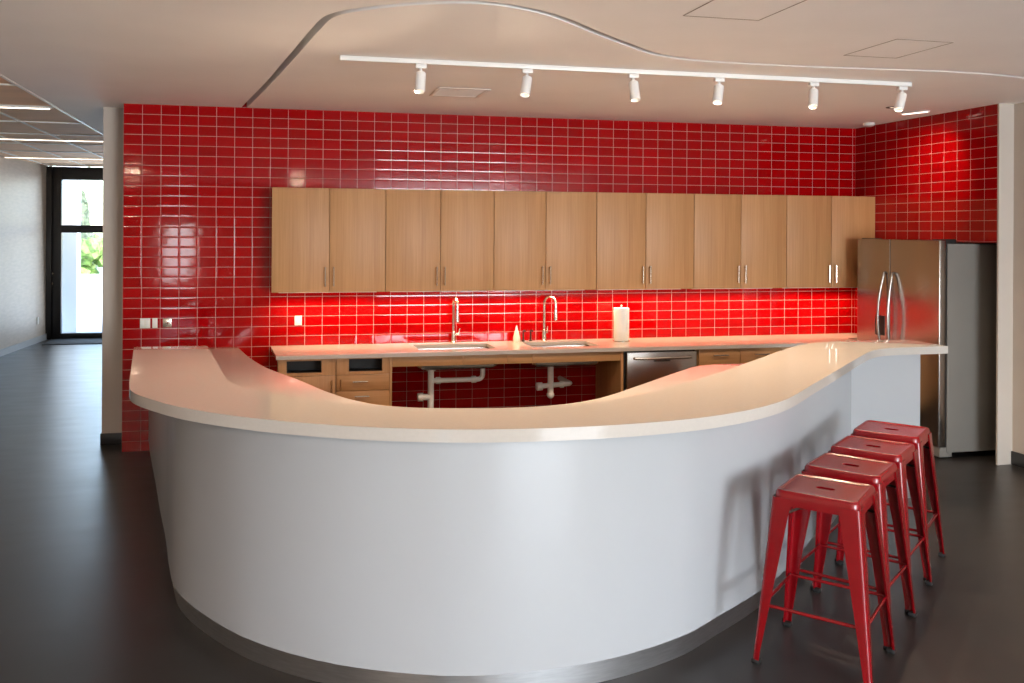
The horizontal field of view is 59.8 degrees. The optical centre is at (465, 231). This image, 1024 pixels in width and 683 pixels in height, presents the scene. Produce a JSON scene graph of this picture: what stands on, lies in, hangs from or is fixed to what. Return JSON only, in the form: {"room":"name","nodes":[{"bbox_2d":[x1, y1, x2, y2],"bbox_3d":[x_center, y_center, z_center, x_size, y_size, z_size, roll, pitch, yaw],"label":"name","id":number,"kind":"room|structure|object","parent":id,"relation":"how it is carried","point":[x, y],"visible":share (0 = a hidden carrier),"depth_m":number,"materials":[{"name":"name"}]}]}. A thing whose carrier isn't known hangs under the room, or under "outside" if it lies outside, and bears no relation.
{"room":"common room","nodes":[
{"label":"common room","id":0,"kind":"room"},
{"bbox_2d":[0,155,45,348],"bbox_3d":[-5.674,0.373,4.060,0.150,2.962,22.530,0,0,-8],"label":"wall","id":1,"kind":"structure","parent":0,"point":[22,183],"depth_m":14.00,"materials":[{"name":"white paint"}]},
{"bbox_2d":[0,334,46,356],"bbox_3d":[-5.591,1.805,4.029,0.014,0.100,22.420,0,0,-8],"label":"baseboard","id":2,"kind":"structure","parent":1,"relation":"attached to","point":[7,350],"depth_m":13.98,"materials":[{"name":"grey"}]},
{"bbox_2d":[45,166,102,338],"bbox_3d":[-6.125,0.377,15.446,2.450,2.950,0.180,0,0,-12],"label":"window","id":3,"kind":"structure","parent":1,"relation":"in","point":[55,176],"depth_m":15.20,"materials":[{"name":"black metal"}]},
{"bbox_2d":[102,107,123,432],"bbox_3d":[0.504,0.413,8.655,7.572,2.950,0.160,0,0,-12],"label":"wall","id":4,"kind":"structure","parent":0,"point":[112,273],"depth_m":7.78,"materials":[{"name":"white paint"}]},
{"bbox_2d":[100,433,121,444],"bbox_3d":[-3.083,1.818,7.777,0.222,0.100,0.012,0,0,-12],"label":"baseboard","id":5,"kind":"structure","parent":4,"relation":"attached to","point":[106,438],"depth_m":7.77,"materials":[{"name":"black rubber"}]},
{"bbox_2d":[122,102,855,451],"bbox_3d":[0.560,0.383,8.432,7.160,3.010,0.300,0,0,-12],"label":"wall","id":6,"kind":"structure","parent":0,"point":[198,181],"depth_m":8.05,"materials":[{"name":"red tile"}]},
{"bbox_2d":[140,318,149,327],"bbox_3d":[-2.726,0.783,7.548,0.082,0.084,0.008,0,0,-12],"label":"outlet plate","id":7,"kind":"object","parent":6,"relation":"attached to","point":[144,322],"visible":1,"depth_m":7.55,"materials":[{"name":"white plastic"}]},
{"bbox_2d":[152,318,157,327],"bbox_3d":[-2.648,0.784,7.565,0.042,0.084,0.008,0,0,-12],"label":"outlet plate","id":8,"kind":"object","parent":6,"relation":"attached to","point":[154,320],"visible":1,"depth_m":7.56,"materials":[{"name":"white plastic"}]},
{"bbox_2d":[163,318,171,326],"bbox_3d":[-2.549,0.784,7.576,0.070,0.076,0.031,0,0,-12],"label":"outlet plate","id":9,"kind":"object","parent":6,"relation":"attached to","point":[167,322],"visible":1,"depth_m":7.59,"materials":[{"name":"silver metal"}]},
{"bbox_2d":[295,316,301,324],"bbox_3d":[-1.477,0.788,7.824,0.062,0.084,0.008,0,0,-12],"label":"outlet plate","id":10,"kind":"object","parent":6,"relation":"attached to","point":[298,319],"visible":1,"depth_m":7.82,"materials":[{"name":"white plastic"}]},
{"bbox_2d":[271,187,385,292],"bbox_3d":[-1.194,0.084,7.714,0.963,0.901,0.340,0,0,-12],"label":"upper cabinet","id":11,"kind":"object","parent":6,"relation":"attached to","point":[325,240],"visible":1,"depth_m":7.58,"materials":[{"name":"brown wood"}]},
{"bbox_2d":[385,189,493,291],"bbox_3d":[-0.251,0.089,7.922,0.963,0.901,0.340,0,0,-12],"label":"upper cabinet","id":12,"kind":"object","parent":6,"relation":"attached to","point":[436,240],"visible":0.95,"depth_m":7.79,"materials":[{"name":"brown wood"}]},
{"bbox_2d":[493,191,596,290],"bbox_3d":[0.692,0.095,8.130,0.963,0.901,0.340,0,0,-12],"label":"upper cabinet","id":13,"kind":"object","parent":6,"relation":"attached to","point":[543,241],"visible":0.95,"depth_m":8.00,"materials":[{"name":"brown wood"}]},
{"bbox_2d":[596,192,693,289],"bbox_3d":[1.635,0.100,8.338,0.963,0.901,0.340,0,0,-12],"label":"upper cabinet","id":14,"kind":"object","parent":6,"relation":"attached to","point":[645,241],"visible":0.91,"depth_m":8.21,"materials":[{"name":"brown wood"}]},
{"bbox_2d":[694,194,786,288],"bbox_3d":[2.577,0.105,8.547,0.963,0.901,0.340,0,0,-12],"label":"upper cabinet","id":15,"kind":"object","parent":6,"relation":"attached to","point":[740,241],"visible":0.91,"depth_m":8.41,"materials":[{"name":"brown wood"}]},
{"bbox_2d":[786,195,874,287],"bbox_3d":[3.520,0.110,8.755,0.963,0.901,0.340,0,0,-12],"label":"upper cabinet","id":16,"kind":"object","parent":6,"relation":"attached to","point":[824,232],"visible":0.69,"depth_m":8.61,"materials":[{"name":"brown wood"}]},
{"bbox_2d":[0,339,1023,682],"bbox_3d":[-0.613,1.932,5.128,12.460,0.100,22.750,0,0,-12],"label":"floor","id":17,"kind":"structure","parent":0,"point":[87,595],"depth_m":4.71,"materials":[{"name":"grey plastic"}]},
{"bbox_2d":[42,338,101,344],"bbox_3d":[-5.978,1.846,14.953,1.980,0.012,0.750,0,0,-12],"label":"floor mat","id":18,"kind":"object","parent":17,"relation":"on","point":[79,340],"visible":0.44,"depth_m":14.77,"materials":[{"name":"grey"}]},
{"bbox_2d":[277,359,335,394],"bbox_3d":[-1.358,1.459,7.519,0.466,0.837,0.653,0,0,-12],"label":"base cabinet","id":19,"kind":"object","parent":17,"relation":"on","point":[318,373],"visible":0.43,"depth_m":7.27,"materials":[{"name":"brown wood"}]},
{"bbox_2d":[336,357,391,405],"bbox_3d":[-0.903,1.462,7.619,0.460,0.837,0.653,0,0,-12],"label":"base cabinet","id":20,"kind":"object","parent":17,"relation":"on","point":[367,380],"visible":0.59,"depth_m":7.35,"materials":[{"name":"brown wood"}]},
{"bbox_2d":[392,344,622,398],"bbox_3d":[0.320,1.469,7.908,2.048,0.836,0.617,0,0,-12],"label":"base cabinet","id":21,"kind":"object","parent":17,"relation":"on","point":[609,372],"visible":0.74,"depth_m":7.70,"materials":[{"name":"brown wood"}]},
{"bbox_2d":[271,333,857,359],"bbox_3d":[1.189,1.038,8.081,5.793,0.032,0.652,0,0,-12],"label":"countertop","id":22,"kind":"structure","parent":21,"relation":"on","point":[294,352],"depth_m":7.90,"materials":[{"name":"white stone"}]},
{"bbox_2d":[450,297,459,342],"bbox_3d":[-0.100,0.802,8.009,0.090,0.424,0.163,0,0,4],"label":"kitchen faucet","id":23,"kind":"object","parent":22,"relation":"on","point":[455,314],"visible":1,"depth_m":8.05,"materials":[{"name":"silver metal"}]},
{"bbox_2d":[416,347,496,369],"bbox_3d":[-0.105,1.121,7.810,0.704,0.137,0.394,0,0,-12],"label":"sink","id":24,"kind":"object","parent":22,"relation":"in","point":[481,366],"visible":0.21,"depth_m":7.65,"materials":[{"name":"silver metal"}]},
{"bbox_2d":[417,368,484,407],"bbox_3d":[-0.155,1.447,7.937,0.601,0.509,0.351,0,0,-12],"label":"drain pipe","id":25,"kind":"object","parent":24,"relation":"attached to","point":[473,379],"visible":0.66,"depth_m":7.75,"materials":[{"name":"white plastic"}]},
{"bbox_2d":[513,325,519,341],"bbox_3d":[0.465,0.942,8.156,0.068,0.151,0.068,0,0,-12],"label":"spray bottle","id":26,"kind":"object","parent":22,"relation":"on","point":[516,337],"visible":1,"depth_m":8.13,"materials":[{"name":"white plastic"}]},
{"bbox_2d":[541,295,557,340],"bbox_3d":[0.770,0.807,8.213,0.090,0.424,0.163,0,0,-32],"label":"kitchen faucet","id":27,"kind":"object","parent":22,"relation":"on","point":[544,331],"visible":1,"depth_m":8.23,"materials":[{"name":"silver metal"}]},
{"bbox_2d":[528,345,599,366],"bbox_3d":[0.852,1.126,8.021,0.644,0.137,0.394,0,0,-12],"label":"sink","id":28,"kind":"object","parent":22,"relation":"in","point":[552,364],"visible":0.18,"depth_m":7.86,"materials":[{"name":"silver metal"}]},
{"bbox_2d":[536,367,571,398],"bbox_3d":[0.773,1.353,8.141,0.343,0.311,0.352,0,0,-12],"label":"drain pipe","id":29,"kind":"object","parent":28,"relation":"attached to","point":[551,384],"visible":0.89,"depth_m":7.98,"materials":[{"name":"white plastic"}]},
{"bbox_2d":[148,354,919,682],"bbox_3d":[0.486,1.364,5.960,5.530,1.048,4.508,0,0,-12],"label":"counter base","id":30,"kind":"object","parent":17,"relation":"on","point":[319,559],"depth_m":3.72,"materials":[{"name":"white laminate"}]},
{"bbox_2d":[208,347,744,407],"bbox_3d":[0.454,1.038,6.013,5.483,0.040,4.375,0,0,-12],"label":"countertop","id":31,"kind":"structure","parent":30,"relation":"on","point":[237,367],"depth_m":6.04,"materials":[{"name":"white stone"}]},
{"bbox_2d":[129,340,947,442],"bbox_3d":[0.784,0.815,5.114,5.504,0.052,2.872,0,0,-12],"label":"countertop","id":32,"kind":"structure","parent":30,"relation":"on","point":[188,383],"depth_m":3.99,"materials":[{"name":"white stone"}]},
{"bbox_2d":[623,350,696,390],"bbox_3d":[1.685,1.478,8.159,0.680,0.832,0.662,0,0,-12],"label":"dishwasher","id":33,"kind":"object","parent":17,"relation":"on","point":[639,367],"visible":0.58,"depth_m":7.88,"materials":[{"name":"silver metal"}]},
{"bbox_2d":[695,348,739,365],"bbox_3d":[2.228,1.479,8.311,0.407,0.836,0.653,0,0,-12],"label":"base cabinet","id":34,"kind":"object","parent":17,"relation":"on","point":[704,356],"visible":0.19,"depth_m":8.02,"materials":[{"name":"brown wood"}]},
{"bbox_2d":[740,347,780,362],"bbox_3d":[2.629,1.481,8.399,0.407,0.836,0.653,0,0,-12],"label":"base cabinet","id":35,"kind":"object","parent":17,"relation":"on","point":[747,355],"visible":0.16,"depth_m":8.10,"materials":[{"name":"brown wood"}]},
{"bbox_2d":[751,474,895,682],"bbox_3d":[1.596,1.515,3.946,0.494,0.757,0.494,0,0,36],"label":"metal stool","id":36,"kind":"object","parent":17,"relation":"on","point":[856,504],"visible":1,"depth_m":3.88,"materials":[{"name":"red paint"}]},
{"bbox_2d":[782,453,916,649],"bbox_3d":[1.881,1.517,4.347,0.494,0.757,0.494,0,0,39],"label":"metal stool","id":37,"kind":"object","parent":17,"relation":"on","point":[884,476],"visible":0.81,"depth_m":4.34,"materials":[{"name":"red paint"}]},
{"bbox_2d":[810,435,932,612],"bbox_3d":[2.168,1.518,4.738,0.494,0.757,0.494,0,0,39],"label":"metal stool","id":38,"kind":"object","parent":17,"relation":"on","point":[904,455],"visible":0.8,"depth_m":4.73,"materials":[{"name":"red paint"}]},
{"bbox_2d":[835,420,945,580],"bbox_3d":[2.462,1.520,5.146,0.494,0.757,0.494,0,0,37],"label":"metal stool","id":39,"kind":"object","parent":17,"relation":"on","point":[920,437],"visible":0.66,"depth_m":5.13,"materials":[{"name":"red paint"}]},
{"bbox_2d":[857,238,996,457],"bbox_3d":[4.242,0.989,8.024,1.009,1.838,1.063,0,0,-12],"label":"refrigerator","id":40,"kind":"object","parent":17,"relation":"on","point":[943,292],"visible":0.71,"depth_m":7.51,"materials":[{"name":"silver metal"}]},
{"bbox_2d":[0,0,1023,166],"bbox_3d":[-0.900,-1.100,5.112,11.460,0.060,22.450,0,0,-12],"label":"ceiling","id":41,"kind":"structure","parent":0,"point":[82,57],"depth_m":5.47,"materials":[{"name":"paint"}]},
{"bbox_2d":[0,106,50,108],"bbox_3d":[-4.601,-1.082,7.588,1.960,0.015,0.040,0,0,-12],"label":"recessed light","id":42,"kind":"object","parent":41,"relation":"in","point":[20,107],"visible":1,"depth_m":7.74,"materials":[{"name":"white plastic"}]},
{"bbox_2d":[0,107,40,108],"bbox_3d":[-4.601,-1.075,7.588,1.940,0.002,0.028,0,0,-12],"label":"diffuser","id":43,"kind":"object","parent":42,"relation":"attached to","point":[0,107],"depth_m":7.75,"materials":[{"name":"beige plastic"}]},
{"bbox_2d":[0,74,102,166],"bbox_3d":[-4.691,-1.092,4.275,3.696,0.019,22.450,0,0,-12],"label":"grid","id":44,"kind":"object","parent":41,"relation":"attached to","point":[1,75],"depth_m":9.98,"materials":[{"name":"white metal"}]},
{"bbox_2d":[0,138,102,141],"bbox_3d":[-5.244,-1.085,10.497,1.960,0.015,0.040,0,0,-12],"label":"recessed light","id":45,"kind":"object","parent":41,"relation":"in","point":[0,138],"visible":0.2,"depth_m":10.56,"materials":[{"name":"white plastic"}]},
{"bbox_2d":[4,139,98,141],"bbox_3d":[-5.244,-1.079,10.497,1.940,0.002,0.028,0,0,-12],"label":"diffuser","id":46,"kind":"object","parent":45,"relation":"attached to","point":[4,139],"depth_m":10.56,"materials":[{"name":"beige"}]},
{"bbox_2d":[5,157,102,159],"bbox_3d":[-5.876,-1.089,13.358,1.960,0.015,0.040,0,0,-12],"label":"recessed light","id":47,"kind":"object","parent":41,"relation":"in","point":[5,157],"visible":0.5,"depth_m":13.28,"materials":[{"name":"white plastic"}]},
{"bbox_2d":[429,87,490,97],"bbox_3d":[-0.052,-1.061,6.810,0.400,0.007,0.400,0,0,-12],"label":"ceiling vent","id":48,"kind":"object","parent":41,"relation":"in","point":[440,91],"visible":1,"depth_m":6.80,"materials":[{"name":"white metal"}]},
{"bbox_2d":[340,55,911,86],"bbox_3d":[1.185,-1.043,5.844,4.002,0.030,0.038,0,0,-12],"label":"track rail","id":49,"kind":"object","parent":41,"relation":"attached to","point":[342,57],"visible":1,"depth_m":5.78,"materials":[{"name":"white metal"}]},
{"bbox_2d":[414,64,426,93],"bbox_3d":[-0.282,-0.944,5.504,0.079,0.183,0.092,0,0,-12],"label":"track spotlight","id":50,"kind":"object","parent":49,"relation":"attached to","point":[420,78],"visible":1,"depth_m":5.49,"materials":[{"name":"white metal"}]},
{"bbox_2d":[520,69,532,97],"bbox_3d":[0.382,-0.941,5.651,0.070,0.182,0.107,0,0,27],"label":"track spotlight","id":51,"kind":"object","parent":49,"relation":"attached to","point":[525,89],"visible":1,"depth_m":5.63,"materials":[{"name":"white metal"}]},
{"bbox_2d":[628,74,639,101],"bbox_3d":[1.101,-0.936,5.806,0.068,0.183,0.097,0,0,-12],"label":"track spotlight","id":52,"kind":"object","parent":49,"relation":"attached to","point":[634,92],"visible":1,"depth_m":5.79,"materials":[{"name":"white metal"}]},
{"bbox_2d":[712,78,724,104],"bbox_3d":[1.686,-0.934,5.939,0.068,0.182,0.112,0,0,32],"label":"track spotlight","id":53,"kind":"object","parent":49,"relation":"attached to","point":[717,98],"visible":1,"depth_m":5.92,"materials":[{"name":"white metal"}]},
{"bbox_2d":[808,82,818,108],"bbox_3d":[2.381,-0.930,6.092,0.070,0.182,0.109,0,0,29],"label":"track spotlight","id":54,"kind":"object","parent":49,"relation":"attached to","point":[813,92],"visible":1,"depth_m":6.08,"materials":[{"name":"white metal"}]},
{"bbox_2d":[893,86,907,111],"bbox_3d":[3.056,-0.927,6.248,0.119,0.181,0.066,0,0,-39],"label":"track spotlight","id":55,"kind":"object","parent":49,"relation":"attached to","point":[900,100],"visible":1,"depth_m":6.23,"materials":[{"name":"white metal"}]},
{"bbox_2d":[683,0,805,20],"bbox_3d":[1.329,-1.056,4.130,0.414,0.002,0.576,0,0,-12],"label":"access hatch","id":56,"kind":"object","parent":41,"relation":"attached to","point":[756,10],"visible":1,"depth_m":4.23,"materials":[{"name":"paint"}]},
{"bbox_2d":[863,122,874,126],"bbox_3d":[3.894,-1.026,8.583,0.110,0.034,0.110,0,0,-12],"label":"smoke detector","id":57,"kind":"object","parent":41,"relation":"attached to","point":[870,124],"visible":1,"depth_m":8.54,"materials":[{"name":"white plastic"}]},
{"bbox_2d":[843,39,953,57],"bbox_3d":[2.486,-1.050,5.128,0.364,0.002,0.466,0,0,-12],"label":"access hatch","id":58,"kind":"object","parent":41,"relation":"attached to","point":[897,48],"visible":1,"depth_m":5.11,"materials":[{"name":"paint"}]},
{"bbox_2d":[901,110,929,114],"bbox_3d":[3.929,-1.036,7.771,0.050,0.014,0.240,0,0,-32],"label":"recessed light","id":59,"kind":"object","parent":41,"relation":"in","point":[924,111],"visible":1,"depth_m":7.75,"materials":[{"name":"white ceramic"}]},
{"bbox_2d":[855,104,997,332],"bbox_3d":[4.215,0.433,8.160,0.139,2.950,1.808,0,0,-12],"label":"tiled wall","id":60,"kind":"structure","parent":0,"point":[930,177],"depth_m":7.96,"materials":[{"name":"red tile"}]},
{"bbox_2d":[956,102,1023,453],"bbox_3d":[5.858,0.442,2.433,0.600,2.950,14.300,0,0,-12],"label":"wall","id":61,"kind":"structure","parent":0,"point":[1018,220],"depth_m":7.22,"materials":[{"name":"white paint"}]},
{"bbox_2d":[996,103,1013,464],"bbox_3d":[4.410,0.434,7.268,0.143,2.950,0.016,0,0,-12],"label":"column","id":62,"kind":"structure","parent":61,"relation":"attached to","point":[1005,143],"depth_m":7.26,"materials":[{"name":"white paint"}]},
{"bbox_2d":[1011,451,1023,467],"bbox_3d":[5.778,1.861,1.342,0.012,0.110,12.200,0,0,-12],"label":"baseboard","id":63,"kind":"structure","parent":61,"relation":"attached to","point":[1017,459],"depth_m":7.21,"materials":[{"name":"black rubber"}]},
{"label":"outside","id":64,"kind":"structure","parent":0,"visible":0},
{"bbox_2d":[78,267,102,332],"bbox_3d":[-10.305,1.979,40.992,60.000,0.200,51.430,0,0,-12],"label":"ground","id":65,"kind":"structure","parent":64,"point":[90,319],"depth_m":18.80,"materials":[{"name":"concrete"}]},
{"bbox_2d":[57,166,80,332],"bbox_3d":[-7.393,0.170,16.532,0.360,3.450,0.350,0,0,-12],"label":"pillar","id":66,"kind":"structure","parent":65,"relation":"on","point":[71,278],"depth_m":16.38,"materials":[{"name":"white"}]},
{"bbox_2d":[81,189,97,267],"bbox_3d":[-11.753,0.279,27.075,1.029,3.184,0.852,0,0,-12],"label":"cypress tree","id":67,"kind":"object","parent":65,"relation":"on","point":[85,212],"visible":0.2,"depth_m":26.97,"materials":[{"name":"green plant"}]},
{"bbox_2d":[80,274,101,308],"bbox_3d":[-8.124,1.476,21.852,20.000,0.830,0.250,0,0,-12],"label":"wall","id":68,"kind":"structure","parent":65,"relation":"on","point":[91,284],"depth_m":21.52,"materials":[{"name":"white paint"}]},
{"bbox_2d":[81,233,102,273],"bbox_3d":[-9.619,0.966,22.569,1.084,1.840,1.300,0,0,-12],"label":"shrub","id":69,"kind":"object","parent":65,"relation":"on","point":[91,248],"visible":0.37,"depth_m":22.34,"materials":[{"name":"green plant"}]},
{"bbox_3d":[1.443,0.852,8.249,0.156,0.341,0.156,0,0,-12],"label":"paper towel holder","id":70,"kind":"object","parent":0,"visible":0},
{"bbox_2d":[613,307,628,340],"bbox_3d":[1.443,0.864,8.249,0.142,0.300,0.142,0,0,-12],"label":"paper towel roll","id":71,"kind":"object","parent":70,"relation":"on","point":[621,315],"visible":1,"depth_m":8.19,"materials":[{"name":"white paper"}]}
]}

